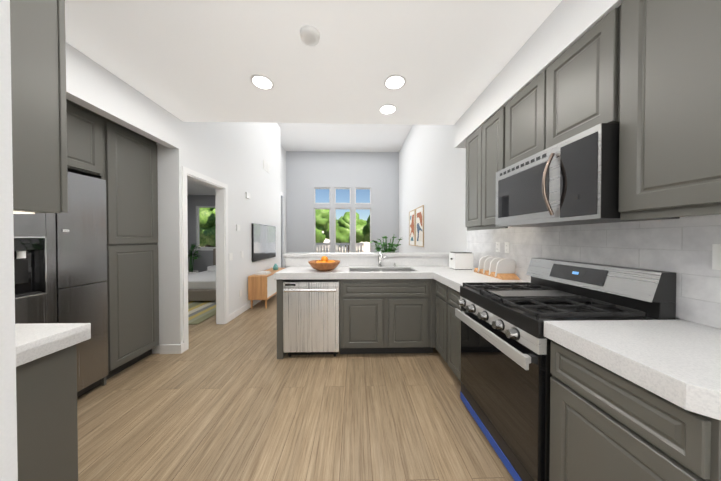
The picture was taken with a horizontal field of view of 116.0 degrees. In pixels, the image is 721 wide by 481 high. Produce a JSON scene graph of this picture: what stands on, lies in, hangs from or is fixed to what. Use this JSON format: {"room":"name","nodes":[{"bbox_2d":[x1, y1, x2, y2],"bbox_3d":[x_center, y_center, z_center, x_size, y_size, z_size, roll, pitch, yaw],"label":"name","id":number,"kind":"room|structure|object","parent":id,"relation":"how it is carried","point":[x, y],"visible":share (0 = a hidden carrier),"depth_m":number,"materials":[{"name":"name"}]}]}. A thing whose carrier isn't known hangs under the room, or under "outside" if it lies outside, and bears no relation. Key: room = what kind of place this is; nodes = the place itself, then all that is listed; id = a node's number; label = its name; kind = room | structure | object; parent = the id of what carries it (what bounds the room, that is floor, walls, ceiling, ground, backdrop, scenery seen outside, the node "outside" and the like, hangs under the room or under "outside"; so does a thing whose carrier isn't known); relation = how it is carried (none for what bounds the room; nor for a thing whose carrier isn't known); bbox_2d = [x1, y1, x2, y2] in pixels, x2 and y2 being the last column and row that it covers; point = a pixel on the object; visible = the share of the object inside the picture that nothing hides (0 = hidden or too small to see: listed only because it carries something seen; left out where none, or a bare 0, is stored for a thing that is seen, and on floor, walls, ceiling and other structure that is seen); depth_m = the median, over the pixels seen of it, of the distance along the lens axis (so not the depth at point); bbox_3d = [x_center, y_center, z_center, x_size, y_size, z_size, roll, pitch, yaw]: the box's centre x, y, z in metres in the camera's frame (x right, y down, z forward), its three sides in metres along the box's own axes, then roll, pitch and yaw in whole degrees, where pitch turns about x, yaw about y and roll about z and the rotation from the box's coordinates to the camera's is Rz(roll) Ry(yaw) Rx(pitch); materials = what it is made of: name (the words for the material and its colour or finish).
{"room":"kitchen","nodes":[
{"label":"kitchen","id":0,"kind":"room"},
{"bbox_2d":[0,0,17,480],"bbox_3d":[-1.746,-0.020,0.195,2.570,2.620,0.150,0,1,-1],"label":"wall","id":1,"kind":"structure","parent":0,"point":[8,441],"depth_m":0.28,"materials":[{"name":"paint"}]},
{"bbox_2d":[10,0,67,213],"bbox_3d":[-2.001,-0.609,0.576,1.639,1.010,0.632,0,1,-1],"label":"upper cabinet","id":2,"kind":"object","parent":1,"relation":"attached to","point":[37,27],"depth_m":0.84,"materials":[{"name":"grey paint"}]},
{"bbox_2d":[66,99,101,178],"bbox_3d":[-2.583,-0.827,1.742,0.727,0.539,0.441,0,1,-1],"label":"upper cabinet","id":3,"kind":"object","parent":0,"relation":"attached to","point":[84,126],"depth_m":1.82,"materials":[{"name":"grey paint"}]},
{"bbox_2d":[66,42,178,148],"bbox_3d":[-2.475,-1.180,1.786,0.950,0.335,1.410,0,1,-1],"label":"wall","id":4,"kind":"structure","parent":0,"point":[93,86],"depth_m":1.85,"materials":[{"name":"paint"}]},
{"bbox_2d":[152,143,167,353],"bbox_3d":[-2.564,-0.936,2.551,0.810,4.400,0.120,0,1,-1],"label":"wall","id":5,"kind":"structure","parent":0,"point":[163,307],"depth_m":2.51,"materials":[{"name":"paint"}]},
{"bbox_2d":[187,195,188,270],"bbox_3d":[-4.875,-0.006,4.456,0.120,2.500,4.020,0,1,-1],"label":"wall","id":6,"kind":"structure","parent":0,"point":[187,195],"depth_m":6.33,"materials":[{"name":"paint"}]},
{"bbox_2d":[164,119,285,343],"bbox_3d":[-2.329,-0.962,5.033,0.500,4.400,5.070,0,1,-1],"label":"wall","id":7,"kind":"structure","parent":0,"point":[232,155],"depth_m":3.63,"materials":[{"name":"paint"}]},
{"bbox_2d":[182,166,228,351],"bbox_3d":[-2.089,0.207,3.000,0.150,2.105,0.900,0,1,-1],"label":"door frame","id":8,"kind":"structure","parent":7,"relation":"attached to","point":[222,283],"depth_m":3.36,"materials":[{"name":"white wood"}]},
{"bbox_2d":[229,300,260,321],"bbox_3d":[-2.062,1.192,4.650,0.014,0.100,2.375,0,1,-1],"label":"baseboard","id":9,"kind":"structure","parent":7,"relation":"attached to","point":[233,315],"depth_m":3.85,"materials":[{"name":"white wood"}]},
{"bbox_2d":[245,192,249,198],"bbox_3d":[-2.041,-0.812,4.085,0.030,0.100,0.130,0,1,-1],"label":"light switch","id":10,"kind":"object","parent":7,"relation":"attached to","point":[247,195],"depth_m":4.04,"materials":[{"name":"white plastic"}]},
{"bbox_2d":[252,223,275,261],"bbox_3d":[-2.054,0.035,4.859,0.033,0.730,1.201,0,1,-1],"label":"wall-mounted tv","id":11,"kind":"object","parent":7,"relation":"attached to","point":[263,242],"visible":1,"depth_m":4.72,"materials":[{"name":"black"}]},
{"bbox_2d":[263,160,268,172],"bbox_3d":[-2.071,-1.622,4.957,0.011,0.200,0.320,0,1,-1],"label":"air vent","id":12,"kind":"object","parent":7,"relation":"in","point":[265,166],"visible":1,"depth_m":4.93,"materials":[{"name":"white plastic"}]},
{"bbox_2d":[187,179,282,195],"bbox_3d":[-3.561,-1.306,4.474,2.750,0.100,4.020,0,1,-1],"label":"ceiling","id":13,"kind":"structure","parent":0,"point":[195,188],"depth_m":5.60,"materials":[{"name":"paint"}]},
{"bbox_2d":[188,195,283,271],"bbox_3d":[-3.533,-0.027,6.439,2.600,2.500,0.120,0,1,-1],"label":"wall","id":14,"kind":"structure","parent":0,"point":[203,262],"depth_m":6.35,"materials":[{"name":"paint"}]},
{"bbox_2d":[194,206,215,250],"bbox_3d":[-4.202,-0.347,6.399,0.980,1.260,0.102,0,1,-1],"label":"window","id":15,"kind":"structure","parent":14,"relation":"in","point":[198,236],"depth_m":6.38,"materials":[{"name":"white"}]},
{"bbox_2d":[77,293,513,480],"bbox_3d":[-2.038,1.284,5.429,8.000,0.100,14.000,0,1,-1],"label":"floor","id":16,"kind":"structure","parent":0,"point":[235,399],"depth_m":1.62,"materials":[{"name":"brown wood"}]},
{"bbox_2d":[16,344,77,480],"bbox_3d":[-2.004,0.858,0.605,1.635,0.855,0.658,0,1,-1],"label":"base cabinet","id":17,"kind":"object","parent":16,"relation":"on","point":[46,398],"depth_m":0.86,"materials":[{"name":"grey paint"}]},
{"bbox_2d":[15,323,90,367],"bbox_3d":[-1.992,0.396,0.615,1.660,0.069,0.688,0,1,-1],"label":"countertop","id":18,"kind":"structure","parent":17,"relation":"on","point":[33,341],"depth_m":0.87,"materials":[{"name":"white stone"}]},
{"bbox_2d":[13,171,107,397],"bbox_3d":[-2.547,0.380,1.538,0.734,1.790,0.815,0,1,-1],"label":"fridge","id":19,"kind":"object","parent":16,"relation":"on","point":[60,267],"visible":0.58,"depth_m":1.72,"materials":[{"name":"grey metal"}]},
{"bbox_2d":[99,116,158,385],"bbox_3d":[-2.595,0.083,2.225,0.727,2.370,0.548,0,1,-1],"label":"tall cabinet","id":20,"kind":"object","parent":16,"relation":"on","point":[121,160],"depth_m":2.19,"materials":[{"name":"grey paint"}]},
{"bbox_2d":[188,244,200,274],"bbox_3d":[-4.449,0.653,5.959,0.526,1.150,0.549,0,1,-1],"label":"potted plant","id":21,"kind":"object","parent":16,"relation":"on","point":[191,270],"visible":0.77,"depth_m":5.91,"materials":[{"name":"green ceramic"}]},
{"bbox_2d":[188,301,215,324],"bbox_3d":[-3.439,1.238,4.419,1.950,0.012,2.150,0,1,-1],"label":"bedroom rug","id":22,"kind":"object","parent":16,"relation":"on","point":[199,312],"visible":0.14,"depth_m":3.93,"materials":[{"name":"multicoloured fabric"}]},
{"bbox_2d":[188,249,215,300],"bbox_3d":[-3.404,0.728,5.375,1.325,0.988,1.870,0,1,-1],"label":"bed","id":23,"kind":"object","parent":22,"relation":"on","point":[201,286],"visible":0.25,"depth_m":4.48,"materials":[{"name":"beige fabric"}]},
{"bbox_2d":[248,268,284,308],"bbox_3d":[-1.879,0.942,4.679,0.340,0.600,1.200,0,1,-1],"label":"sideboard","id":24,"kind":"object","parent":16,"relation":"on","point":[262,287],"visible":0.65,"depth_m":4.08,"materials":[{"name":"orange wood"}]},
{"bbox_2d":[255,264,277,274],"bbox_3d":[-1.878,0.577,4.605,0.220,0.130,0.760,0,1,-1],"label":"books","id":25,"kind":"object","parent":24,"relation":"on","point":[275,266],"visible":1,"depth_m":4.36,"materials":[{"name":"white paper"}]},
{"bbox_2d":[283,280,339,356],"bbox_3d":[-0.530,0.848,2.620,0.589,0.832,0.580,0,1,-1],"label":"dishwasher","id":26,"kind":"object","parent":16,"relation":"on","point":[311,324],"visible":0.88,"depth_m":2.40,"materials":[{"name":"silver metal"}]},
{"bbox_2d":[274,268,349,279],"bbox_3d":[-0.527,0.374,2.657,0.772,0.069,0.555,0,1,-1],"label":"countertop","id":27,"kind":"structure","parent":26,"relation":"on","point":[287,273],"depth_m":2.39,"materials":[{"name":"white stone"}]},
{"bbox_2d":[308,256,339,270],"bbox_3d":[-0.408,0.257,2.556,0.360,0.165,0.360,0,1,-1],"label":"fruit bowl","id":28,"kind":"object","parent":27,"relation":"on","point":[324,263],"visible":1,"depth_m":2.46,"materials":[{"name":"orange wood"}]},
{"bbox_2d":[339,284,429,353],"bbox_3d":[0.271,0.933,2.692,1.008,0.660,0.535,0,1,-1],"label":"base cabinet","id":29,"kind":"object","parent":16,"relation":"on","point":[374,318],"depth_m":2.43,"materials":[{"name":"grey paint"}]},
{"bbox_2d":[370,236,401,252],"bbox_3d":[0.440,0.575,3.615,0.597,1.357,0.591,0,1,-1],"label":"plant","id":30,"kind":"object","parent":16,"relation":"on","point":[384,247],"visible":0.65,"depth_m":3.54,"materials":[{"name":"green plant"}]},
{"bbox_2d":[418,276,433,352],"bbox_3d":[1.090,0.835,2.703,0.654,0.855,0.550,0,1,-1],"label":"base cabinet","id":31,"kind":"object","parent":16,"relation":"on","point":[426,285],"depth_m":2.44,"materials":[{"name":"grey paint"}]},
{"bbox_2d":[434,280,445,361],"bbox_3d":[1.116,0.840,2.272,0.622,0.855,0.313,0,1,-1],"label":"base cabinet","id":32,"kind":"object","parent":16,"relation":"on","point":[439,289],"depth_m":2.27,"materials":[{"name":"grey paint"}]},
{"bbox_2d":[446,288,460,381],"bbox_3d":[1.124,0.843,1.949,0.622,0.855,0.334,0,1,-1],"label":"base cabinet","id":33,"kind":"object","parent":16,"relation":"on","point":[453,323],"depth_m":1.97,"materials":[{"name":"grey paint"}]},
{"bbox_2d":[410,264,530,291],"bbox_3d":[1.035,0.377,2.373,0.778,0.069,1.197,0,1,-1],"label":"countertop","id":34,"kind":"structure","parent":33,"relation":"on","point":[453,278],"depth_m":2.27,"materials":[{"name":"white stone"}]},
{"bbox_2d":[348,268,415,271],"bbox_3d":[0.250,0.448,2.654,0.776,0.207,0.356,0,1,-1],"label":"sink basin","id":35,"kind":"object","parent":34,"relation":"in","point":[380,269],"visible":0.02,"depth_m":2.82,"materials":[{"name":"silver metal"}]},
{"bbox_2d":[378,251,395,266],"bbox_3d":[0.340,0.236,2.808,0.238,0.201,0.232,0,1,-1],"label":"chrome faucet","id":36,"kind":"object","parent":34,"relation":"on","point":[380,256],"visible":0.98,"depth_m":2.87,"materials":[{"name":"silver metal"}]},
{"bbox_2d":[449,252,472,269],"bbox_3d":[1.188,0.236,2.685,0.222,0.203,0.180,0,1,-1],"label":"toaster","id":37,"kind":"object","parent":34,"relation":"on","point":[460,260],"visible":1,"depth_m":2.60,"materials":[{"name":"white plastic"}]},
{"bbox_2d":[474,256,519,279],"bbox_3d":[1.321,0.252,2.218,0.170,0.182,0.480,0,1,-1],"label":"plate rack","id":38,"kind":"object","parent":34,"relation":"on","point":[499,268],"visible":1,"depth_m":2.06,"materials":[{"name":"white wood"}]},
{"bbox_2d":[455,258,675,480],"bbox_3d":[1.084,0.709,1.397,0.683,1.135,0.754,0,1,-1],"label":"gas range","id":39,"kind":"object","parent":16,"relation":"on","point":[506,374],"visible":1,"depth_m":1.20,"materials":[{"name":"black metal"}]},
{"bbox_2d":[544,336,720,480],"bbox_3d":[1.152,0.856,0.786,0.622,0.855,0.461,0,1,-1],"label":"base cabinet","id":40,"kind":"object","parent":16,"relation":"on","point":[635,400],"depth_m":0.74,"materials":[{"name":"grey paint"}]},
{"bbox_2d":[544,320,720,427],"bbox_3d":[1.142,0.394,0.770,0.642,0.069,0.481,0,1,-1],"label":"countertop","id":41,"kind":"structure","parent":40,"relation":"on","point":[678,362],"depth_m":0.74,"materials":[{"name":"white stone"}]},
{"bbox_2d":[65,0,561,124],"bbox_3d":[-0.784,-1.459,0.513,4.510,0.250,4.170,0,1,-1],"label":"ceiling","id":42,"kind":"structure","parent":0,"point":[204,60],"depth_m":1.61,"materials":[{"name":"paint"}]},
{"bbox_2d":[250,74,273,89],"bbox_3d":[-0.837,-1.346,1.921,0.190,0.006,0.190,0,1,-1],"label":"recessed light","id":43,"kind":"object","parent":42,"relation":"in","point":[262,82],"visible":1,"depth_m":1.92,"materials":[{"name":"white glass"}]},
{"bbox_2d":[300,25,319,45],"bbox_3d":[-0.329,-1.326,1.468,0.130,0.034,0.130,0,1,-1],"label":"smoke detector","id":44,"kind":"object","parent":42,"relation":"attached to","point":[309,35],"visible":1,"depth_m":1.44,"materials":[{"name":"white plastic"}]},
{"bbox_2d":[379,104,396,114],"bbox_3d":[0.281,-1.350,2.325,0.190,0.006,0.190,0,1,-1],"label":"recessed light","id":45,"kind":"object","parent":42,"relation":"in","point":[387,109],"visible":1,"depth_m":2.32,"materials":[{"name":"white"}]},
{"bbox_2d":[384,74,405,89],"bbox_3d":[0.293,-1.346,1.922,0.190,0.006,0.190,0,1,-1],"label":"recessed light","id":46,"kind":"object","parent":42,"relation":"in","point":[395,82],"visible":1,"depth_m":1.92,"materials":[{"name":"white glass"}]},
{"bbox_2d":[286,151,398,252],"bbox_3d":[-0.672,-0.991,7.683,3.940,4.400,0.150,0,1,-1],"label":"wall","id":47,"kind":"structure","parent":0,"point":[308,172],"depth_m":7.60,"materials":[{"name":"paint"}]},
{"bbox_2d":[314,188,370,252],"bbox_3d":[-0.605,-0.666,7.693,1.935,2.250,0.060,0,1,-1],"label":"window frames","id":48,"kind":"structure","parent":47,"relation":"in","point":[335,217],"depth_m":7.66,"materials":[{"name":"white"}]},
{"bbox_2d":[278,123,412,151],"bbox_3d":[-1.735,-3.063,5.074,6.490,0.200,5.270,0,1,-1],"label":"ceiling","id":49,"kind":"structure","parent":0,"point":[327,137],"depth_m":6.51,"materials":[{"name":"paint"}]},
{"bbox_2d":[286,256,448,267],"bbox_3d":[0.216,0.273,2.961,2.388,0.126,0.020,0,1,-1],"label":"backsplash","id":50,"kind":"structure","parent":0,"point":[292,261],"depth_m":2.95,"materials":[{"name":"white stone"}]},
{"bbox_2d":[455,0,622,147],"bbox_3d":[1.303,-1.191,0.608,0.327,0.282,4.007,0,1,-1],"label":"soffit","id":51,"kind":"structure","parent":0,"point":[565,26],"depth_m":1.44,"materials":[{"name":"paint"}]},
{"bbox_2d":[399,124,681,319],"bbox_3d":[1.483,-0.942,3.149,0.150,4.400,9.320,0,1,-1],"label":"wall","id":52,"kind":"structure","parent":0,"point":[432,169],"depth_m":4.21,"materials":[{"name":"paint"}]},
{"bbox_2d":[409,209,414,245],"bbox_3d":[1.330,-0.321,5.813,0.022,0.900,0.580,0,1,-1],"label":"picture frame","id":53,"kind":"object","parent":52,"relation":"attached to","point":[412,227],"visible":0.96,"depth_m":5.77,"materials":[{"name":"white paper"}]},
{"bbox_2d":[415,205,423,246],"bbox_3d":[1.346,-0.314,5.148,0.022,0.900,0.610,0,1,-1],"label":"picture frame","id":54,"kind":"object","parent":52,"relation":"attached to","point":[419,226],"visible":1,"depth_m":5.14,"materials":[{"name":"paper"}]},
{"bbox_2d":[465,127,480,227],"bbox_3d":[1.269,-0.598,2.233,0.317,0.932,0.308,0,1,-1],"label":"upper cabinet","id":55,"kind":"object","parent":52,"relation":"attached to","point":[473,143],"depth_m":2.24,"materials":[{"name":"grey paint"}]},
{"bbox_2d":[477,109,507,227],"bbox_3d":[1.277,-0.595,1.924,0.317,0.932,0.309,0,1,-1],"label":"upper cabinet","id":56,"kind":"object","parent":52,"relation":"attached to","point":[491,129],"depth_m":1.96,"materials":[{"name":"grey paint"}]},
{"bbox_2d":[501,74,540,169],"bbox_3d":[1.285,-0.799,1.573,0.317,0.517,0.377,0,1,-1],"label":"upper cabinet","id":57,"kind":"object","parent":52,"relation":"attached to","point":[521,116],"depth_m":1.57,"materials":[{"name":"grey paint"}]},
{"bbox_2d":[541,10,612,150],"bbox_3d":[1.294,-0.795,1.197,0.317,0.517,0.377,0,1,-1],"label":"upper cabinet","id":58,"kind":"object","parent":52,"relation":"attached to","point":[575,87],"depth_m":1.18,"materials":[{"name":"grey paint"}]},
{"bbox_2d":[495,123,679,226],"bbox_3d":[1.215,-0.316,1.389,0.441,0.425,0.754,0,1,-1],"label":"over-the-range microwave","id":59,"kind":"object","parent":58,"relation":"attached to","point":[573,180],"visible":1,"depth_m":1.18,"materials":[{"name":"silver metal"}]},
{"bbox_2d":[467,214,720,328],"bbox_3d":[1.435,0.111,1.746,0.009,0.474,2.425,0,1,-1],"label":"tile backsplash","id":60,"kind":"structure","parent":52,"relation":"attached to","point":[681,247],"depth_m":1.16,"materials":[{"name":"white tile"}]},
{"bbox_2d":[496,242,499,251],"bbox_3d":[1.412,0.067,2.318,0.007,0.104,0.064,0,1,-1],"label":"outlet","id":61,"kind":"object","parent":60,"relation":"attached to","point":[497,243],"depth_m":2.31,"materials":[{"name":"white plastic"}]},
{"bbox_2d":[505,242,509,252],"bbox_3d":[1.416,0.069,2.178,0.007,0.104,0.064,0,1,-1],"label":"outlet","id":62,"kind":"object","parent":60,"relation":"attached to","point":[507,244],"depth_m":2.17,"materials":[{"name":"white plastic"}]},
{"bbox_2d":[712,244,720,269],"bbox_3d":[1.447,0.067,0.894,0.007,0.104,0.064,0,1,-1],"label":"outlet","id":63,"kind":"object","parent":60,"relation":"attached to","point":[716,256],"depth_m":0.91,"materials":[{"name":"white plastic"}]},
{"bbox_2d":[609,0,720,215],"bbox_3d":[1.304,-0.583,0.774,0.317,0.932,0.461,0,1,-1],"label":"upper cabinet","id":64,"kind":"object","parent":52,"relation":"attached to","point":[646,74],"depth_m":0.84,"materials":[{"name":"grey paint"}]},
{"label":"outside","id":65,"kind":"structure","parent":0,"visible":0},
{"bbox_3d":[-1.388,1.148,19.948,26.000,0.100,40.000,0,1,-1],"label":"ground","id":66,"kind":"structure","parent":65,"visible":0},
{"bbox_2d":[199,208,215,246],"bbox_3d":[-6.504,-0.559,9.675,3.153,3.534,2.286,0,1,-1],"label":"tree","id":67,"kind":"object","parent":66,"relation":"on","point":[207,225],"visible":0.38,"depth_m":9.17,"materials":[{"name":"green plant"}]},
{"bbox_2d":[315,209,336,242],"bbox_3d":[-3.354,-0.799,15.185,3.475,3.896,2.581,0,1,-1],"label":"tree","id":68,"kind":"object","parent":66,"relation":"on","point":[322,218],"visible":0.21,"depth_m":14.48,"materials":[{"name":"green plant"}]},
{"bbox_2d":[316,243,369,252],"bbox_3d":[-0.147,0.654,9.994,10.000,1.100,0.050,0,1,-1],"label":"fence","id":69,"kind":"object","parent":66,"relation":"on","point":[318,247],"visible":0.04,"depth_m":9.95,"materials":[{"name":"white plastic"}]},
{"bbox_2d":[322,231,369,249],"bbox_3d":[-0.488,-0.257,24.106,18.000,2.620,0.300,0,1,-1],"label":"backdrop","id":70,"kind":"object","parent":66,"relation":"on","point":[326,240],"depth_m":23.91,"materials":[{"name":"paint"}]},
{"bbox_2d":[324,212,369,252],"bbox_3d":[-1.012,-0.545,17.099,3.986,3.346,2.712,0,1,-1],"label":"tree","id":71,"kind":"object","parent":66,"relation":"on","point":[343,230],"visible":0.67,"depth_m":16.18,"materials":[{"name":"green plant"}]},
{"bbox_2d":[366,215,369,237],"bbox_3d":[1.827,-0.483,15.635,2.853,3.254,2.115,0,1,-1],"label":"tree","id":72,"kind":"object","parent":66,"relation":"on","point":[368,222],"visible":0.02,"depth_m":15.47,"materials":[{"name":"green plant"}]}
]}

